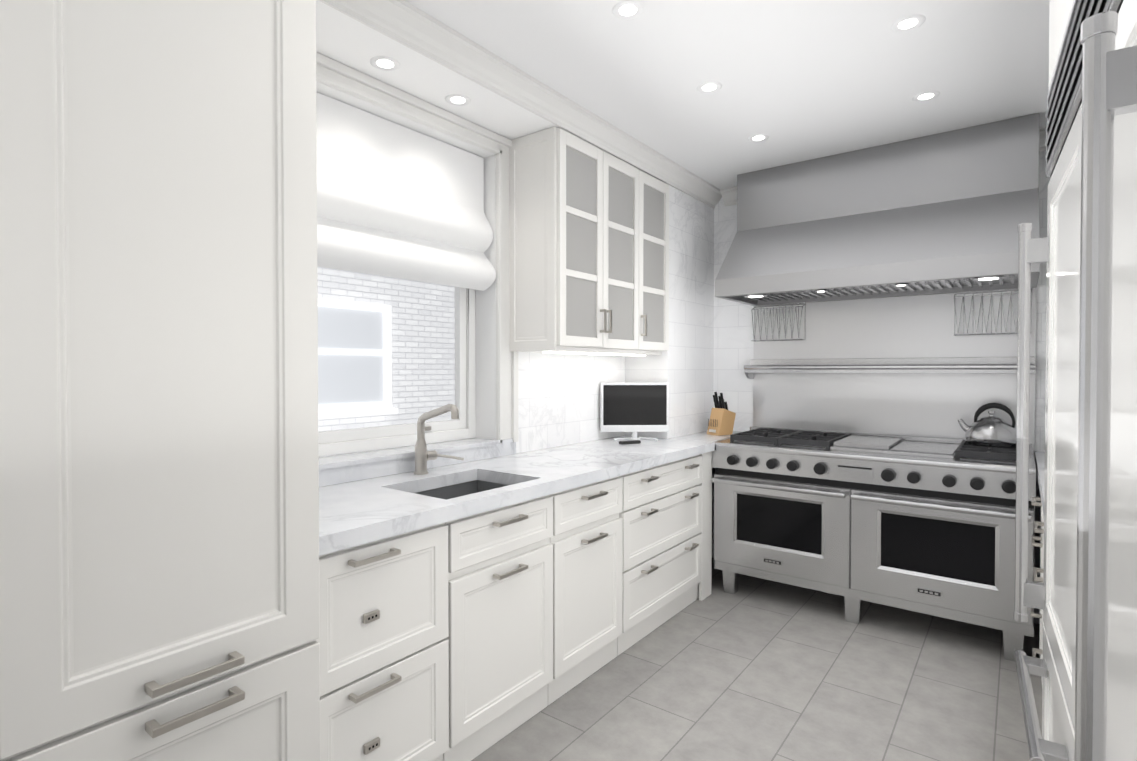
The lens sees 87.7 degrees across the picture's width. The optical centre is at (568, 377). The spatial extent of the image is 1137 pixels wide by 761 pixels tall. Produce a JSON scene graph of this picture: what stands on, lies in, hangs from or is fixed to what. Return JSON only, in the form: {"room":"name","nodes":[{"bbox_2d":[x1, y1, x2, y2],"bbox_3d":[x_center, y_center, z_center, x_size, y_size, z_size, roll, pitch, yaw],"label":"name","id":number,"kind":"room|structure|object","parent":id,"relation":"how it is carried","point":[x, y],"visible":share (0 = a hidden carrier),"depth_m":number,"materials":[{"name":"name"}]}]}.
{"room":"kitchen","nodes":[
{"label":"kitchen","id":0,"kind":"room"},
{"bbox_2d":[316,81,495,439],"bbox_3d":[-1.147,0.026,2.102,0.250,2.600,6.050,1,1,37],"label":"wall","id":1,"kind":"structure","parent":0,"point":[485,319],"depth_m":2.94,"materials":[{"name":"white paint"}]},
{"bbox_2d":[318,287,475,456],"bbox_3d":[-0.845,-0.388,2.564,0.064,1.409,1.158,1,1,37],"label":"window","id":2,"kind":"structure","parent":1,"relation":"in","point":[349,441],"depth_m":2.92,"materials":[{"name":"white paint"}]},
{"bbox_2d":[316,52,517,442],"bbox_3d":[-0.698,-0.420,2.452,0.036,1.519,1.426,1,1,37],"label":"window frame","id":3,"kind":"structure","parent":1,"relation":"in","point":[330,72],"depth_m":2.90,"materials":[{"name":"white paint"}]},
{"bbox_2d":[316,92,495,290],"bbox_3d":[-0.735,-0.754,2.476,0.090,0.660,1.136,1,1,37],"label":"roman shade","id":4,"kind":"object","parent":3,"relation":"attached to","point":[394,200],"visible":0.73,"depth_m":2.50,"materials":[{"name":"white fabric"}]},
{"bbox_2d":[319,438,515,486],"bbox_3d":[-0.758,0.358,2.503,0.165,0.083,1.428,1,1,37],"label":"window sill","id":5,"kind":"structure","parent":1,"relation":"attached to","point":[338,469],"depth_m":2.47,"materials":[{"name":"white stone"}]},
{"bbox_2d":[516,352,624,453],"bbox_3d":[0.045,0.112,3.453,0.010,0.549,1.058,1,1,37],"label":"backsplash","id":6,"kind":"structure","parent":1,"relation":"attached to","point":[558,400],"depth_m":3.33,"materials":[{"name":"tile"}]},
{"bbox_2d":[509,127,668,355],"bbox_3d":[0.170,-0.657,3.313,0.366,1.063,1.108,1,1,37],"label":"upper cabinet","id":7,"kind":"object","parent":1,"relation":"attached to","point":[588,249],"visible":0.98,"depth_m":2.97,"materials":[{"name":"white paint"}]},
{"bbox_2d":[316,0,708,205],"bbox_3d":[-0.920,-1.221,1.913,0.317,0.099,6.048,1,1,37],"label":"soffit","id":8,"kind":"structure","parent":0,"point":[342,38],"depth_m":2.32,"materials":[{"name":"white paint"}]},
{"bbox_2d":[370,56,399,70],"bbox_3d":[-0.687,-1.173,2.219,0.110,0.004,0.110,1,1,37],"label":"recessed light","id":9,"kind":"object","parent":8,"relation":"in","point":[383,63],"visible":1,"depth_m":2.21,"materials":[{"name":"white paint"}]},
{"bbox_2d":[445,94,470,105],"bbox_3d":[-0.470,-1.177,2.519,0.110,0.004,0.110,1,1,37],"label":"recessed light","id":10,"kind":"object","parent":8,"relation":"in","point":[456,100],"visible":1,"depth_m":2.52,"materials":[{"name":"white paint"}]},
{"bbox_2d":[625,184,713,557],"bbox_3d":[0.701,0.050,4.058,0.317,2.499,0.697,1,1,37],"label":"wall","id":11,"kind":"structure","parent":0,"point":[683,366],"depth_m":3.90,"materials":[{"name":"paint"}]},
{"bbox_2d":[405,0,1049,189],"bbox_3d":[-0.013,-1.302,1.220,3.200,0.080,6.250,1,1,37],"label":"ceiling","id":12,"kind":"structure","parent":0,"point":[801,80],"depth_m":2.44,"materials":[{"name":"white paint"}]},
{"bbox_2d":[612,0,643,19],"bbox_3d":[0.206,-1.271,2.053,0.110,0.004,0.110,1,1,37],"label":"recessed light","id":13,"kind":"object","parent":12,"relation":"in","point":[621,10],"visible":1,"depth_m":2.05,"materials":[{"name":"white paint"}]},
{"bbox_2d":[697,81,721,92],"bbox_3d":[0.622,-1.279,2.616,0.110,0.004,0.110,1,1,37],"label":"recessed light","id":14,"kind":"object","parent":12,"relation":"in","point":[707,88],"visible":1,"depth_m":2.61,"materials":[{"name":"white paint"}]},
{"bbox_2d":[748,134,768,141],"bbox_3d":[1.023,-1.287,3.191,0.110,0.004,0.110,1,1,37],"label":"recessed light","id":15,"kind":"object","parent":12,"relation":"in","point":[759,137],"visible":1,"depth_m":3.19,"materials":[{"name":"white paint"}]},
{"bbox_2d":[891,14,925,31],"bbox_3d":[1.223,-1.272,2.134,0.110,0.004,0.110,1,1,37],"label":"recessed light","id":16,"kind":"object","parent":12,"relation":"in","point":[911,23],"visible":1,"depth_m":2.13,"materials":[{"name":"white paint"}]},
{"bbox_2d":[912,91,939,101],"bbox_3d":[1.631,-1.280,2.703,0.110,0.004,0.110,1,1,37],"label":"recessed light","id":17,"kind":"object","parent":12,"relation":"in","point":[925,96],"visible":1,"depth_m":2.70,"materials":[{"name":"white paint"}]},
{"bbox_2d":[471,558,1041,760],"bbox_3d":[-0.013,1.368,1.256,3.200,0.060,6.250,1,1,37],"label":"floor","id":18,"kind":"structure","parent":0,"point":[755,669],"depth_m":2.48,"materials":[{"name":"tile"}]},
{"bbox_2d":[0,84,11,760],"bbox_3d":[-1.490,0.094,0.890,0.668,2.498,0.805,1,1,37],"label":"tall cabinet","id":19,"kind":"object","parent":18,"relation":"on","point":[5,708],"depth_m":1.02,"materials":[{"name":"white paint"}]},
{"bbox_2d":[0,0,319,760],"bbox_3d":[-1.067,0.086,1.447,0.668,2.498,0.593,1,1,37],"label":"tall cabinet","id":20,"kind":"object","parent":18,"relation":"on","point":[159,523],"depth_m":1.22,"materials":[{"name":"white paint"}]},
{"bbox_2d":[317,523,448,760],"bbox_3d":[-0.749,0.895,1.897,0.616,0.868,0.483,1,1,37],"label":"base cabinet","id":21,"kind":"object","parent":18,"relation":"on","point":[382,640],"visible":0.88,"depth_m":1.74,"materials":[{"name":"white paint"}]},
{"bbox_2d":[443,495,552,760],"bbox_3d":[-0.437,0.889,2.305,0.616,0.868,0.537,1,1,37],"label":"base cabinet","id":22,"kind":"object","parent":18,"relation":"on","point":[500,596],"visible":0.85,"depth_m":2.11,"materials":[{"name":"white paint"}]},
{"bbox_2d":[548,476,622,704],"bbox_3d":[-0.117,0.884,2.726,0.616,0.868,0.513,1,1,37],"label":"base cabinet","id":23,"kind":"object","parent":18,"relation":"on","point":[586,540],"visible":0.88,"depth_m":2.54,"materials":[{"name":"white paint"}]},
{"bbox_2d":[617,451,711,655],"bbox_3d":[0.344,0.876,3.331,0.616,0.868,0.998,1,1,37],"label":"base cabinet","id":24,"kind":"object","parent":18,"relation":"on","point":[665,514],"visible":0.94,"depth_m":3.10,"materials":[{"name":"white paint"}]},
{"bbox_2d":[319,431,739,555],"bbox_3d":[0.064,0.506,2.978,0.618,0.224,3.194,1,1,37],"label":"countertop","id":25,"kind":"structure","parent":24,"relation":"on","point":[356,513],"depth_m":2.35,"materials":[{"name":"stone"}]},
{"bbox_2d":[414,404,463,474],"bbox_3d":[-0.495,0.252,2.453,0.255,0.296,0.194,1,1,37],"label":"faucet","id":26,"kind":"object","parent":25,"relation":"on","point":[423,455],"visible":1,"depth_m":2.44,"materials":[{"name":"silver metal"}]},
{"bbox_2d":[619,440,640,444],"bbox_3d":[0.356,0.379,3.445,0.130,0.016,0.040,0,1,-28],"label":"remote control","id":27,"kind":"object","parent":25,"relation":"on","point":[630,442],"visible":0.96,"depth_m":3.42,"materials":[{"name":"black plastic"}]},
{"bbox_2d":[600,383,668,440],"bbox_3d":[0.405,0.210,3.621,0.337,0.352,0.289,1,1,37],"label":"monitor","id":28,"kind":"object","parent":25,"relation":"on","point":[634,408],"visible":0.98,"depth_m":3.61,"materials":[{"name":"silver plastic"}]},
{"bbox_2d":[707,392,735,435],"bbox_3d":[1.017,0.239,3.942,0.166,0.283,0.105,0,1,-33],"label":"knife block","id":29,"kind":"object","parent":25,"relation":"on","point":[721,420],"visible":1,"depth_m":3.91,"materials":[{"name":"brown wood"}]},
{"bbox_2d":[711,426,1035,661],"bbox_3d":[1.647,0.828,3.328,1.522,0.964,0.700,1,1,37],"label":"range","id":30,"kind":"object","parent":18,"relation":"on","point":[922,524],"visible":0.94,"depth_m":3.05,"materials":[{"name":"silver metal"}]},
{"bbox_2d":[958,403,1015,446],"bbox_3d":[2.204,0.244,3.116,0.264,0.220,0.230,1,1,37],"label":"kettle","id":31,"kind":"object","parent":30,"relation":"on","point":[991,429],"visible":0.98,"depth_m":3.05,"materials":[{"name":"silver metal"}]},
{"bbox_2d":[1030,497,1043,679],"bbox_3d":[2.016,0.893,2.046,0.656,0.868,1.000,1,1,37],"label":"base cabinet","id":32,"kind":"object","parent":18,"relation":"on","point":[1038,579],"visible":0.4,"depth_m":2.38,"materials":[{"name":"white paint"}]},
{"bbox_2d":[1035,451,1044,512],"bbox_3d":[2.235,0.429,2.277,0.669,0.050,1.675,1,1,37],"label":"countertop","id":33,"kind":"structure","parent":32,"relation":"on","point":[1040,461],"depth_m":2.59,"materials":[{"name":"stone"}]},
{"bbox_2d":[1014,0,1136,760],"bbox_3d":[1.250,0.041,1.046,0.672,2.597,1.403,1,1,34],"label":"fridge","id":34,"kind":"object","parent":18,"relation":"on","point":[1083,596],"visible":1,"depth_m":0.93,"materials":[{"name":"white paint"}]},
{"bbox_2d":[713,151,1050,623],"bbox_3d":[1.870,0.005,3.669,3.150,2.600,0.100,1,1,37],"label":"wall","id":35,"kind":"structure","parent":0,"point":[733,345],"depth_m":4.12,"materials":[{"name":"paint"}]},
{"bbox_2d":[319,0,726,207],"bbox_3d":[0.104,-1.235,2.928,0.082,0.099,3.188,1,1,37],"label":"crown molding","id":36,"kind":"structure","parent":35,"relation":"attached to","point":[408,25],"depth_m":2.47,"materials":[{"name":"white paint"}]},
{"bbox_2d":[715,113,1039,305],"bbox_3d":[1.675,-0.881,3.327,1.517,0.814,0.660,1,1,37],"label":"range hood","id":37,"kind":"object","parent":35,"relation":"attached to","point":[945,212],"visible":0.98,"depth_m":3.18,"materials":[{"name":"silver metal"}]},
{"bbox_2d":[751,303,805,341],"bbox_3d":[1.381,-0.363,3.910,0.338,0.245,0.076,1,1,37],"label":"rack","id":38,"kind":"object","parent":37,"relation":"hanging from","point":[779,329],"visible":0.96,"depth_m":3.90,"materials":[{"name":"silver metal"}]},
{"bbox_2d":[953,288,1031,335],"bbox_3d":[2.296,-0.354,3.213,0.348,0.245,0.076,1,1,37],"label":"rack","id":39,"kind":"object","parent":37,"relation":"hanging from","point":[991,299],"visible":0.85,"depth_m":3.22,"materials":[{"name":"silver metal"}]},
{"bbox_2d":[753,288,1035,453],"bbox_3d":[1.871,-0.038,3.596,1.515,0.878,0.009,1,1,37],"label":"backsplash","id":40,"kind":"structure","parent":35,"relation":"attached to","point":[926,404],"depth_m":3.55,"materials":[{"name":"white"}]},
{"bbox_2d":[744,357,1035,378],"bbox_3d":[1.816,-0.046,3.536,1.529,0.135,0.152,1,1,37],"label":"shelf rail","id":41,"kind":"object","parent":40,"relation":"attached to","point":[978,365],"visible":1,"depth_m":3.46,"materials":[{"name":"grey metal"}]},
{"bbox_2d":[1039,127,1045,151],"bbox_3d":[2.721,-1.234,2.889,0.666,0.099,0.080,1,1,37],"label":"crown molding","id":42,"kind":"structure","parent":35,"relation":"attached to","point":[1042,133],"depth_m":3.08,"materials":[{"name":"white paint"}]},
{"label":"outside","id":43,"kind":"structure","parent":0,"visible":0},
{"bbox_2d":[317,267,455,457],"bbox_3d":[-2.493,-0.704,4.343,0.120,12.000,10.000,1,1,37],"label":"brick wall","id":44,"kind":"structure","parent":43,"point":[423,347],"depth_m":5.58,"materials":[{"name":"white brick"}]},
{"bbox_2d":[318,298,398,419],"bbox_3d":[-1.881,-0.153,4.972,0.100,0.980,1.010,1,1,37],"label":"window","id":45,"kind":"structure","parent":44,"relation":"in","point":[354,358],"depth_m":5.06,"materials":[{"name":"glass"}]}
]}

